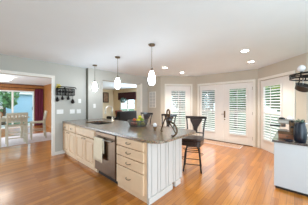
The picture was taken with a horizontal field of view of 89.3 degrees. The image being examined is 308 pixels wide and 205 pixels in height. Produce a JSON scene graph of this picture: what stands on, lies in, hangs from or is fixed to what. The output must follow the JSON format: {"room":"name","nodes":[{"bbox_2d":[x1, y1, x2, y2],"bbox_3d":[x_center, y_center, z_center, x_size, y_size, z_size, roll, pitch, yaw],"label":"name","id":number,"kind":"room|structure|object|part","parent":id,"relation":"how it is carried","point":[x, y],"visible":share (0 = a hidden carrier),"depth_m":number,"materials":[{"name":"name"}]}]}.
{"room":"kitchen","nodes":[
{"label":"kitchen","id":0,"kind":"room"},
{"bbox_2d":[0,89,37,125],"bbox_3d":[-8.531,0.180,7.951,0.120,2.440,4.800,0,0,42],"label":"wall","id":1,"kind":"structure","parent":0,"point":[0,89],"depth_m":9.37,"materials":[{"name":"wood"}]},
{"bbox_2d":[0,90,33,128],"bbox_3d":[-7.856,0.365,8.648,0.150,2.070,1.940,0,0,42],"label":"door","id":2,"kind":"structure","parent":1,"relation":"in","point":[11,91],"depth_m":8.67,"materials":[{"name":"white paint"}]},
{"bbox_2d":[0,84,42,90],"bbox_3d":[-8.428,-0.860,7.938,0.050,0.280,4.680,0,0,42],"label":"trim","id":3,"kind":"structure","parent":1,"relation":"attached to","point":[2,86],"depth_m":8.82,"materials":[{"name":"brown wood"}]},
{"bbox_2d":[0,83,43,86],"bbox_3d":[-8.406,-1.010,7.918,0.110,0.060,4.680,0,0,42],"label":"trim","id":4,"kind":"structure","parent":1,"relation":"attached to","point":[0,83],"depth_m":8.85,"materials":[{"name":"brown wood"}]},
{"bbox_3d":[-7.718,-0.825,8.611,0.104,0.028,2.670,0,0,42],"label":"curtain rod","id":5,"kind":"object","parent":1,"relation":"attached to","visible":0},
{"bbox_2d":[35,89,42,124],"bbox_3d":[-6.942,0.285,9.426,0.082,2.170,0.400,0,0,42],"label":"curtain","id":6,"kind":"object","parent":5,"relation":"hanging from","point":[38,92],"visible":0.98,"depth_m":9.42,"materials":[{"name":"red fabric"}]},
{"bbox_2d":[0,54,85,154],"bbox_3d":[-3.841,0.180,2.893,0.120,2.440,5.160,0,0,42],"label":"wall","id":7,"kind":"structure","parent":0,"point":[65,75],"depth_m":4.24,"materials":[{"name":"grey paint"}]},
{"bbox_2d":[0,70,54,155],"bbox_3d":[-3.392,0.345,3.286,0.022,2.110,2.285,0,0,42],"label":"trim","id":8,"kind":"structure","parent":7,"relation":"attached to","point":[1,71],"depth_m":4.08,"materials":[{"name":"white paint"}]},
{"bbox_2d":[55,150,64,154],"bbox_3d":[-2.362,1.355,4.434,0.016,0.090,0.890,0,0,42],"label":"baseboard","id":9,"kind":"structure","parent":7,"relation":"attached to","point":[61,151],"depth_m":4.21,"materials":[{"name":"white paint"}]},
{"bbox_2d":[56,86,75,95],"bbox_3d":[-2.409,-0.248,4.298,0.121,0.375,0.506,0,0,42],"label":"wall rack","id":10,"kind":"object","parent":7,"relation":"attached to","point":[57,88],"visible":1,"depth_m":4.25,"materials":[{"name":"black metal"}]},
{"bbox_2d":[43,84,50,127],"bbox_3d":[-4.343,0.180,7.476,6.740,2.440,0.100,0,0,42],"label":"wall","id":11,"kind":"structure","parent":0,"point":[47,88],"depth_m":9.08,"materials":[{"name":"brown wood"}]},
{"bbox_2d":[103,89,113,118],"bbox_3d":[-4.982,0.180,11.295,0.120,2.440,4.680,0,0,42],"label":"wall","id":12,"kind":"structure","parent":0,"point":[111,92],"depth_m":12.71,"materials":[{"name":"beige paint"}]},
{"bbox_2d":[103,92,108,102],"bbox_3d":[-3.847,-0.400,12.439,0.034,0.800,0.500,0,0,42],"label":"framed picture","id":13,"kind":"object","parent":12,"relation":"attached to","point":[105,94],"visible":0.96,"depth_m":12.41,"materials":[{"name":"brown wood"}]},
{"bbox_2d":[104,93,107,101],"bbox_3d":[-3.847,-0.400,12.439,0.015,0.700,0.400,0,0,42],"label":"print","id":14,"kind":"object","parent":13,"relation":"attached to","point":[105,94],"depth_m":12.45},
{"bbox_2d":[88,68,147,123],"bbox_3d":[-1.198,0.180,5.708,0.220,2.440,2.560,0,0,42],"label":"wall","id":15,"kind":"structure","parent":0,"point":[94,97],"depth_m":5.00,"materials":[{"name":"grey paint"}]},
{"bbox_2d":[86,68,87,118],"bbox_3d":[-2.026,-0.267,4.722,0.126,1.544,0.012,0,0,42],"label":"trim","id":16,"kind":"structure","parent":15,"relation":"attached to","point":[86,68],"depth_m":4.71,"materials":[{"name":"grey paint"}]},
{"bbox_2d":[137,83,141,121],"bbox_3d":[-0.596,0.315,6.366,0.245,2.170,0.095,0,0,42],"label":"trim","id":17,"kind":"structure","parent":15,"relation":"attached to","point":[139,87],"depth_m":6.29,"materials":[{"name":"white paint"}]},
{"bbox_2d":[114,88,136,116],"bbox_3d":[-2.143,0.180,11.967,3.200,2.440,0.120,0,0,42],"label":"wall","id":18,"kind":"structure","parent":0,"point":[116,101],"depth_m":12.43,"materials":[{"name":"beige paint"}]},
{"bbox_2d":[118,92,135,99],"bbox_3d":[-2.062,-0.480,11.720,2.050,0.560,0.100,0,0,42],"label":"valance","id":19,"kind":"object","parent":18,"relation":"attached to","point":[128,95],"visible":1,"depth_m":11.53,"materials":[{"name":"red fabric"}]},
{"bbox_2d":[120,100,134,110],"bbox_3d":[-1.995,0.050,11.795,1.750,1.300,0.100,0,0,42],"label":"window","id":20,"kind":"structure","parent":18,"relation":"in","point":[127,100],"depth_m":11.80,"materials":[{"name":"white paint"}]},
{"bbox_2d":[0,0,307,89],"bbox_3d":[-2.132,-1.100,5.418,13.020,0.120,9.840,0,0,42],"label":"ceiling","id":21,"kind":"structure","parent":0,"point":[190,37],"depth_m":2.35,"materials":[{"name":"paint"}]},
{"bbox_2d":[0,76,11,81],"bbox_3d":[-6.097,-0.939,6.230,0.660,0.198,0.660,0,0,42],"label":"ceiling lamp","id":22,"kind":"object","parent":21,"relation":"attached to","point":[2,78],"visible":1,"depth_m":6.16,"materials":[{"name":"silver metal"}]},
{"bbox_2d":[92,65,96,90],"bbox_3d":[-1.643,-0.677,4.332,0.128,0.724,0.128,0,0,42],"label":"pendant light","id":23,"kind":"object","parent":21,"relation":"hanging from","point":[94,87],"visible":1,"depth_m":4.29,"materials":[{"name":"white glass"}]},
{"bbox_3d":[-1.643,-0.440,4.332,0.128,0.250,0.128,0,0,42],"label":"lamp shade","id":24,"kind":"part","parent":23,"relation":"part of","materials":[{"name":"white glass"}]},
{"bbox_2d":[115,56,119,88],"bbox_3d":[-0.831,-0.677,3.561,0.128,0.724,0.128,0,0,42],"label":"pendant light","id":25,"kind":"object","parent":21,"relation":"hanging from","point":[117,81],"visible":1,"depth_m":3.52,"materials":[{"name":"white glass"}]},
{"bbox_3d":[-0.831,-0.440,3.561,0.128,0.250,0.128,0,0,42],"label":"lamp shade","id":26,"kind":"part","parent":25,"relation":"part of","materials":[{"name":"white glass"}]},
{"bbox_2d":[148,43,154,84],"bbox_3d":[-0.040,-0.677,2.795,0.128,0.724,0.128,0,0,42],"label":"pendant light","id":27,"kind":"object","parent":21,"relation":"hanging from","point":[151,79],"visible":1,"depth_m":2.75,"materials":[{"name":"white glass"}]},
{"bbox_3d":[-0.040,-0.440,2.795,0.128,0.250,0.128,0,0,42],"label":"lamp shade","id":28,"kind":"part","parent":27,"relation":"part of","materials":[{"name":"white glass"}]},
{"bbox_2d":[289,65,307,85],"bbox_3d":[2.313,-0.631,2.200,0.626,0.813,0.626,0,0,42],"label":"pot rack","id":29,"kind":"object","parent":21,"relation":"hanging from","point":[301,68],"visible":0.98,"depth_m":2.16,"materials":[{"name":"black metal"}]},
{"bbox_2d":[295,80,307,91],"bbox_3d":[2.054,-0.225,2.143,0.182,0.173,0.184,0,0,42],"label":"pan","id":30,"kind":"object","parent":29,"relation":"hanging from","point":[304,87],"visible":0.98,"depth_m":2.14,"materials":[{"name":"metal"}]},
{"bbox_3d":[2.049,-0.473,2.170,0.089,0.092,0.091,0,0,42],"label":"globe","id":31,"kind":"part","parent":29,"relation":"part of","materials":[{"name":"white glass"}]},
{"bbox_2d":[0,125,307,204],"bbox_3d":[-2.132,1.460,5.418,13.020,0.120,9.840,0,0,42],"label":"floor","id":32,"kind":"structure","parent":0,"point":[29,173],"depth_m":2.76,"materials":[{"name":"brown wood"}]},
{"bbox_2d":[1,132,50,147],"bbox_3d":[-5.319,1.394,5.563,1.890,0.012,3.190,0,0,42],"label":"area rug","id":33,"kind":"object","parent":32,"relation":"on","point":[38,137],"visible":0.56,"depth_m":5.85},
{"bbox_2d":[0,113,1,147],"bbox_3d":[-5.040,0.861,4.753,0.528,1.055,0.540,0,0,42],"label":"dining chair","id":34,"kind":"object","parent":33,"relation":"on","point":[0,113],"visible":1,"depth_m":4.79,"materials":[{"name":"white wood"}]},
{"bbox_2d":[1,115,29,141],"bbox_3d":[-5.317,0.944,5.266,1.050,0.888,1.610,0,0,42],"label":"dining table","id":35,"kind":"object","parent":33,"relation":"on","point":[3,119],"visible":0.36,"depth_m":5.46,"materials":[{"name":"grey wood"}]},
{"bbox_3d":[-5.162,0.994,6.088,0.080,0.788,0.080,0,0,42],"label":"leg","id":36,"kind":"part","parent":35,"relation":"part of","materials":[{"name":"white wood"}]},
{"bbox_3d":[-4.516,0.994,5.506,0.080,0.788,0.080,0,0,42],"label":"leg","id":37,"kind":"part","parent":35,"relation":"part of","materials":[{"name":"white wood"}]},
{"bbox_2d":[5,112,27,146],"bbox_3d":[-4.597,0.861,5.215,0.528,1.055,0.540,0,0,42],"label":"dining chair","id":38,"kind":"object","parent":33,"relation":"on","point":[25,113],"visible":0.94,"depth_m":5.11,"materials":[{"name":"white wood"}]},
{"bbox_3d":[-4.610,1.078,4.904,0.084,0.620,0.044,0,0,42],"label":"leg","id":39,"kind":"part","parent":38,"relation":"part of","materials":[{"name":"white wood"}]},
{"bbox_3d":[-4.622,0.768,5.238,0.460,0.040,0.540,0,0,42],"label":"seat","id":40,"kind":"part","parent":38,"relation":"part of","materials":[{"name":"white wood"}]},
{"bbox_3d":[-4.414,0.376,5.051,0.036,0.085,0.540,0,0,42],"label":"rail","id":41,"kind":"part","parent":38,"relation":"part of","materials":[{"name":"white wood"}]},
{"bbox_3d":[-4.289,1.078,5.261,0.084,0.620,0.044,0,0,42],"label":"leg","id":42,"kind":"part","parent":38,"relation":"part of","materials":[{"name":"white wood"}]},
{"bbox_2d":[30,110,47,139],"bbox_3d":[-4.552,0.861,6.149,0.528,1.055,0.540,0,0,-41],"label":"dining chair","id":43,"kind":"object","parent":33,"relation":"on","point":[45,112],"visible":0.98,"depth_m":6.10,"materials":[{"name":"white wood"}]},
{"bbox_3d":[-4.577,0.768,6.127,0.460,0.040,0.540,0,0,-41],"label":"seat","id":44,"kind":"part","parent":43,"relation":"part of","materials":[{"name":"white wood"}]},
{"bbox_2d":[63,123,76,159],"bbox_3d":[-1.987,0.975,4.217,0.853,0.850,0.671,0,0,42],"label":"base cabinet","id":45,"kind":"object","parent":32,"relation":"on","point":[69,132],"visible":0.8,"depth_m":3.95,"materials":[{"name":"beige paint"}]},
{"bbox_3d":[-2.336,0.646,4.144,0.408,0.168,0.028,0,0,42],"label":"drawer","id":46,"kind":"part","parent":45,"relation":"part of","materials":[{"name":"beige paint"}]},
{"bbox_3d":[-2.336,1.020,4.144,0.408,0.550,0.028,0,0,42],"label":"cabinet door","id":47,"kind":"part","parent":45,"relation":"part of","materials":[{"name":"beige paint"}]},
{"bbox_3d":[-2.024,0.646,3.862,0.408,0.168,0.028,0,0,42],"label":"drawer","id":48,"kind":"part","parent":45,"relation":"part of","materials":[{"name":"beige paint"}]},
{"bbox_3d":[-2.024,1.020,3.862,0.408,0.550,0.028,0,0,42],"label":"cabinet door","id":49,"kind":"part","parent":45,"relation":"part of","materials":[{"name":"beige paint"}]},
{"bbox_2d":[76,126,98,172],"bbox_3d":[-1.315,0.975,3.613,0.946,0.850,0.671,0,0,42],"label":"base cabinet","id":50,"kind":"object","parent":32,"relation":"on","point":[84,136],"visible":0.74,"depth_m":3.35,"materials":[{"name":"beige paint"}]},
{"bbox_3d":[-1.682,1.020,3.554,0.455,0.550,0.028,0,0,42],"label":"cabinet door","id":51,"kind":"part","parent":50,"relation":"part of","materials":[{"name":"beige paint"}]},
{"bbox_3d":[-1.335,1.020,3.242,0.455,0.550,0.028,0,0,42],"label":"cabinet door","id":52,"kind":"part","parent":50,"relation":"part of","materials":[{"name":"beige paint"}]},
{"bbox_2d":[63,118,195,143],"bbox_3d":[-0.847,0.528,3.554,3.435,0.037,1.150,0,0,42],"label":"countertop","id":53,"kind":"structure","parent":50,"relation":"on","point":[146,134],"depth_m":2.84,"materials":[{"name":"grey stone"}]},
{"bbox_2d":[105,106,115,120],"bbox_3d":[-1.177,0.296,4.184,0.154,0.427,0.260,0,0,42],"label":"faucet","id":54,"kind":"object","parent":53,"relation":"on","point":[107,106],"visible":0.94,"depth_m":4.25,"materials":[{"name":"silver metal"}]},
{"bbox_2d":[127,119,147,126],"bbox_3d":[-0.347,0.444,3.381,0.404,0.131,0.393,0,0,42],"label":"wire basket","id":55,"kind":"object","parent":53,"relation":"on","point":[145,121],"visible":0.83,"depth_m":3.28,"materials":[{"name":"black metal"}]},
{"bbox_2d":[160,109,177,136],"bbox_3d":[0.280,0.308,2.544,0.208,0.414,0.513,0,0,-24],"label":"iron stand","id":56,"kind":"object","parent":53,"relation":"on","point":[168,118],"visible":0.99,"depth_m":2.46,"materials":[{"name":"brown metal"}]},
{"bbox_3d":[0.270,0.374,2.380,0.226,0.275,0.108,0,0,42],"label":"leg","id":57,"kind":"part","parent":56,"relation":"part of","materials":[{"name":"brown metal"}]},
{"bbox_2d":[93,131,117,183],"bbox_3d":[-0.721,0.979,3.033,0.672,0.842,0.657,0,0,42],"label":"dishwasher","id":58,"kind":"object","parent":32,"relation":"on","point":[107,168],"visible":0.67,"depth_m":2.74,"materials":[{"name":"metal"}]},
{"bbox_2d":[93,137,103,162],"bbox_3d":[-1.020,0.858,2.872,0.300,0.424,0.048,0,0,42],"label":"dish towel","id":59,"kind":"object","parent":58,"relation":"hanging from","point":[98,148],"visible":1,"depth_m":2.84,"materials":[{"name":"beige fabric"}]},
{"bbox_3d":[-0.883,0.594,2.853,0.672,0.072,0.058,0,0,42],"label":"control panel","id":60,"kind":"part","parent":58,"relation":"part of","materials":[{"name":"metal"}]},
{"bbox_2d":[106,111,136,121],"bbox_3d":[-1.566,0.935,8.946,0.900,0.930,2.100,0,0,42],"label":"sofa","id":61,"kind":"object","parent":32,"relation":"on","point":[121,115],"visible":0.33,"depth_m":8.32,"materials":[{"name":"brown fabric"}]},
{"bbox_3d":[-2.202,1.030,8.240,0.900,0.580,0.200,0,0,42],"label":"arm","id":62,"kind":"part","parent":61,"relation":"part of","materials":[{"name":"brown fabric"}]},
{"bbox_3d":[-1.314,0.725,8.718,0.220,0.510,1.700,0,0,42],"label":"backrest","id":63,"kind":"part","parent":61,"relation":"part of","materials":[{"name":"brown fabric"}]},
{"bbox_2d":[117,136,146,202],"bbox_3d":[-0.175,0.975,2.586,0.696,0.850,0.671,0,0,42],"label":"base cabinet","id":64,"kind":"object","parent":32,"relation":"on","point":[131,154],"visible":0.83,"depth_m":2.31,"materials":[{"name":"beige paint"}]},
{"bbox_3d":[-0.377,0.622,2.380,0.631,0.127,0.028,0,0,42],"label":"drawer","id":65,"kind":"part","parent":64,"relation":"part of","materials":[{"name":"beige paint"}]},
{"bbox_3d":[-0.377,0.770,2.380,0.631,0.140,0.028,0,0,42],"label":"drawer","id":66,"kind":"part","parent":64,"relation":"part of","materials":[{"name":"beige paint"}]},
{"bbox_3d":[-0.377,0.927,2.380,0.631,0.145,0.028,0,0,42],"label":"drawer","id":67,"kind":"part","parent":64,"relation":"part of","materials":[{"name":"beige paint"}]},
{"bbox_3d":[-0.377,1.157,2.380,0.631,0.285,0.028,0,0,42],"label":"drawer","id":68,"kind":"part","parent":64,"relation":"part of","materials":[{"name":"beige paint"}]},
{"bbox_2d":[141,112,152,123],"bbox_3d":[-0.359,0.856,4.628,0.470,1.092,0.533,0,0,36],"label":"bar stool","id":69,"kind":"object","parent":32,"relation":"on","point":[146,115],"visible":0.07,"depth_m":4.80,"materials":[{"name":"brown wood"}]},
{"bbox_2d":[147,138,181,204],"bbox_3d":[0.201,0.975,2.443,0.046,0.850,0.850,0,0,42],"label":"end panel","id":70,"kind":"object","parent":32,"relation":"on","point":[164,160],"visible":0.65,"depth_m":2.35,"materials":[{"name":"white paint"}]},
{"bbox_2d":[161,114,176,126],"bbox_3d":[0.268,0.856,4.010,0.470,1.092,0.533,0,0,36],"label":"bar stool","id":71,"kind":"object","parent":32,"relation":"on","point":[162,115],"visible":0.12,"depth_m":4.16,"materials":[{"name":"brown wood"}]},
{"bbox_2d":[182,116,206,173],"bbox_3d":[0.835,0.856,3.330,0.470,1.092,0.533,0,0,30],"label":"bar stool","id":72,"kind":"object","parent":32,"relation":"on","point":[192,140],"visible":0.92,"depth_m":3.21,"materials":[{"name":"brown leather"}]},
{"bbox_3d":[0.644,1.145,3.202,0.084,0.515,0.120,0,0,30],"label":"leg","id":73,"kind":"part","parent":72,"relation":"part of","materials":[{"name":"black metal"}]},
{"bbox_3d":[0.815,0.829,3.296,0.400,0.102,0.390,0,0,30],"label":"seat frame","id":74,"kind":"part","parent":72,"relation":"part of","materials":[{"name":"brown wood"}]},
{"bbox_2d":[182,135,203,141],"bbox_3d":[0.815,0.750,3.296,0.410,0.050,0.400,0,0,30],"label":"cushion","id":75,"kind":"object","parent":72,"relation":"on","point":[192,138],"depth_m":3.18,"materials":[{"name":"brown leather"}]},
{"bbox_3d":[0.954,0.338,3.536,0.470,0.055,0.058,0,0,30],"label":"rail","id":76,"kind":"part","parent":72,"relation":"part of","materials":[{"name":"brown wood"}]},
{"bbox_3d":[0.910,1.145,3.126,0.120,0.515,0.084,0,0,30],"label":"leg","id":77,"kind":"part","parent":72,"relation":"part of","materials":[{"name":"black metal"}]},
{"bbox_2d":[204,139,242,148],"bbox_3d":[2.236,1.393,5.293,1.320,0.011,0.420,0,0,42],"label":"door mat","id":78,"kind":"object","parent":32,"relation":"on","point":[205,141],"visible":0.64,"depth_m":5.16,"materials":[{"name":"beige fabric"}]},
{"bbox_2d":[274,142,307,196],"bbox_3d":[2.663,1.024,2.830,0.670,0.752,1.330,0,0,42],"label":"base cabinet","id":79,"kind":"object","parent":32,"relation":"on","point":[290,161],"visible":0.77,"depth_m":2.42,"materials":[{"name":"white wood"}]},
{"bbox_2d":[272,131,307,146],"bbox_3d":[2.658,0.629,2.821,0.725,0.032,1.360,0,0,42],"label":"countertop","id":80,"kind":"structure","parent":79,"relation":"on","point":[275,138],"depth_m":2.46,"materials":[{"name":"stone"}]},
{"bbox_2d":[278,134,293,139],"bbox_3d":[2.285,0.573,2.706,0.205,0.080,0.325,0,0,42],"label":"wooden box","id":81,"kind":"object","parent":80,"relation":"on","point":[281,136],"visible":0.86,"depth_m":2.60,"materials":[{"name":"brown wood"}]},
{"bbox_2d":[270,117,294,134],"bbox_3d":[2.255,0.395,2.746,0.337,0.275,0.312,0,0,42],"label":"espresso machine","id":82,"kind":"object","parent":81,"relation":"on","point":[283,121],"visible":0.84,"depth_m":2.63,"materials":[{"name":"metal"}]},
{"bbox_2d":[293,119,307,142],"bbox_3d":[2.270,0.434,2.406,0.160,0.359,0.185,0,0,-33],"label":"pitcher","id":83,"kind":"object","parent":80,"relation":"on","point":[300,135],"visible":1,"depth_m":2.37,"materials":[{"name":"ceramic"}]},
{"bbox_2d":[148,76,160,125],"bbox_3d":[0.040,0.180,6.396,0.700,2.440,0.120,0,0,42],"label":"wall","id":84,"kind":"structure","parent":0,"point":[156,117],"depth_m":6.26,"materials":[{"name":"beige paint"}]},
{"bbox_2d":[149,92,155,107],"bbox_3d":[-0.059,-0.115,6.390,0.356,0.648,0.020,0,0,42],"label":"wall plaque","id":85,"kind":"object","parent":84,"relation":"attached to","point":[152,95],"visible":1,"depth_m":6.38,"materials":[{"name":"white paint"}]},
{"bbox_2d":[161,76,195,134],"bbox_3d":[0.970,0.180,6.239,1.436,2.440,0.120,0,0,-5],"label":"wall","id":86,"kind":"structure","parent":0,"point":[164,79],"depth_m":6.19,"materials":[{"name":"beige paint"}]},
{"bbox_2d":[166,86,189,128],"bbox_3d":[0.971,0.369,6.194,0.974,2.038,0.100,0,0,-5],"label":"door","id":87,"kind":"structure","parent":86,"relation":"in","point":[169,89],"depth_m":6.19,"materials":[{"name":"white paint"}]},
{"bbox_3d":[0.967,0.307,6.183,0.640,1.605,0.028,0,0,-5],"label":"shutter frame","id":88,"kind":"part","parent":87,"relation":"part of","materials":[{"name":"white paint"}]},
{"bbox_3d":[0.970,0.307,6.150,0.012,1.485,0.012,0,0,-5],"label":"tilt rod","id":89,"kind":"part","parent":87,"relation":"part of","materials":[{"name":"white paint"}]},
{"bbox_2d":[165,84,191,129],"bbox_3d":[0.973,0.335,6.168,1.120,2.130,0.022,0,0,-5],"label":"trim","id":90,"kind":"structure","parent":86,"relation":"attached to","point":[165,84],"depth_m":6.16,"materials":[{"name":"white paint"}]},
{"bbox_2d":[196,69,257,146],"bbox_3d":[2.500,0.180,5.594,2.070,2.440,0.120,0,0,42],"label":"wall","id":91,"kind":"structure","parent":0,"point":[248,74],"depth_m":5.28,"materials":[{"name":"beige paint"}]},
{"bbox_2d":[200,84,222,140],"bbox_3d":[2.134,0.369,5.863,0.900,2.038,0.100,0,0,42],"label":"door","id":92,"kind":"structure","parent":91,"relation":"in","point":[217,134],"depth_m":5.76,"materials":[{"name":"white paint"}]},
{"bbox_3d":[2.054,0.307,5.920,0.580,1.605,0.028,0,0,42],"label":"shutter frame","id":93,"kind":"part","parent":92,"relation":"part of","materials":[{"name":"white paint"}]},
{"bbox_2d":[197,79,254,146],"bbox_3d":[2.453,0.335,5.541,1.950,2.130,0.022,0,0,42],"label":"trim","id":94,"kind":"structure","parent":91,"relation":"attached to","point":[252,80],"depth_m":5.15,"materials":[{"name":"white paint"}]},
{"bbox_2d":[204,138,252,146],"bbox_3d":[2.490,1.394,5.583,1.810,0.012,0.150,0,0,42],"label":"trim","id":95,"kind":"structure","parent":91,"relation":"attached to","point":[204,138],"depth_m":5.37,"materials":[{"name":"white wood"}]},
{"bbox_2d":[223,82,252,145],"bbox_3d":[2.785,0.369,5.271,0.966,2.038,0.109,0,0,42],"label":"door","id":96,"kind":"structure","parent":91,"relation":"in","point":[246,138],"depth_m":5.22,"materials":[{"name":"white paint"}]},
{"bbox_3d":[2.805,0.307,5.244,0.580,1.605,0.028,0,0,42],"label":"shutter frame","id":97,"kind":"part","parent":96,"relation":"part of","materials":[{"name":"white paint"}]},
{"bbox_2d":[258,53,306,147],"bbox_3d":[3.271,0.180,4.058,0.120,2.440,1.596,0,0,1],"label":"wall","id":98,"kind":"structure","parent":0,"point":[291,64],"depth_m":3.53,"materials":[{"name":"beige paint"}]},
{"bbox_2d":[261,75,291,153],"bbox_3d":[3.228,0.369,4.176,0.100,2.038,1.154,0,0,1],"label":"door","id":99,"kind":"structure","parent":98,"relation":"in","point":[285,84],"depth_m":4.20,"materials":[{"name":"white paint"}]},
{"bbox_3d":[3.187,0.307,4.268,0.012,1.485,0.012,0,0,1],"label":"tilt rod","id":100,"kind":"part","parent":99,"relation":"part of","materials":[{"name":"white paint"}]},
{"bbox_3d":[3.220,0.307,4.267,0.028,1.605,0.700,0,0,1],"label":"shutter frame","id":101,"kind":"part","parent":99,"relation":"part of","materials":[{"name":"white paint"}]},
{"bbox_2d":[258,70,294,147],"bbox_3d":[3.203,0.335,4.177,0.022,2.130,1.300,0,0,1],"label":"trim","id":102,"kind":"structure","parent":98,"relation":"attached to","point":[289,72],"depth_m":4.13,"materials":[{"name":"white paint"}]},
{"bbox_2d":[307,53,307,131],"bbox_3d":[3.645,0.180,2.935,1.110,2.440,0.120,0,0,42],"label":"wall","id":103,"kind":"structure","parent":0,"point":[307,53],"depth_m":3.25,"materials":[{"name":"beige paint"}]},
{"label":"outside","id":104,"kind":"structure","parent":0,"visible":0},
{"bbox_2d":[8,108,279,134],"bbox_3d":[-2.078,1.732,12.636,48.000,0.055,44.000,0,0,42],"label":"lawn","id":105,"kind":"structure","parent":104,"point":[133,108],"depth_m":14.00,"materials":[{"name":"green plant"}]},
{"bbox_2d":[0,91,19,124],"bbox_3d":[-10.671,0.221,10.828,1.796,2.958,2.126,0,0,42],"label":"tree","id":106,"kind":"object","parent":105,"relation":"on","point":[5,98],"visible":0.7,"depth_m":10.89,"materials":[{"name":"green plant"}]},
{"bbox_2d":[6,92,31,121],"bbox_3d":[-11.785,0.000,15.456,3.600,3.400,7.200,0,0,42],"label":"garden shed","id":107,"kind":"object","parent":105,"relation":"on","point":[24,101],"visible":0.04,"depth_m":13.64,"materials":[{"name":"blue"}]},
{"bbox_2d":[171,91,184,123],"bbox_3d":[1.790,-0.113,11.724,2.639,3.626,2.389,0,0,42],"label":"tree","id":108,"kind":"object","parent":105,"relation":"on","point":[180,92],"visible":0.23,"depth_m":11.60,"materials":[{"name":"green plant"}]},
{"bbox_2d":[172,92,213,114],"bbox_3d":[4.230,-0.503,17.372,4.506,4.407,4.332,0,0,42],"label":"tree","id":109,"kind":"object","parent":105,"relation":"on","point":[174,105],"visible":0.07,"depth_m":16.64,"materials":[{"name":"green plant"}]},
{"bbox_2d":[206,90,214,113],"bbox_3d":[8.018,-0.766,21.552,3.652,4.931,3.395,0,0,-19],"label":"tree","id":110,"kind":"object","parent":105,"relation":"on","point":[209,90],"visible":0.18,"depth_m":20.51,"materials":[{"name":"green plant"}]},
{"bbox_2d":[230,89,245,127],"bbox_3d":[5.089,-0.208,10.500,2.099,3.816,2.759,0,0,18],"label":"tree","id":111,"kind":"object","parent":105,"relation":"on","point":[231,98],"visible":0.1,"depth_m":10.16,"materials":[{"name":"green plant"}]},
{"bbox_2d":[230,90,245,112],"bbox_3d":[7.579,-0.440,14.539,3.376,4.280,3.795,0,0,42],"label":"tree","id":112,"kind":"object","parent":105,"relation":"on","point":[238,90],"visible":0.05,"depth_m":13.64,"materials":[{"name":"green plant"}]},
{"bbox_2d":[205,128,273,140],"bbox_3d":[4.091,1.625,6.038,7.000,0.130,4.550,0,0,42],"label":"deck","id":113,"kind":"object","parent":105,"relation":"on","point":[205,128],"depth_m":8.11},
{"bbox_2d":[265,86,279,111],"bbox_3d":[11.886,-0.324,14.423,3.723,4.048,3.394,0,0,42],"label":"tree","id":114,"kind":"object","parent":105,"relation":"on","point":[266,88],"visible":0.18,"depth_m":14.04,"materials":[{"name":"green plant"}]}
]}

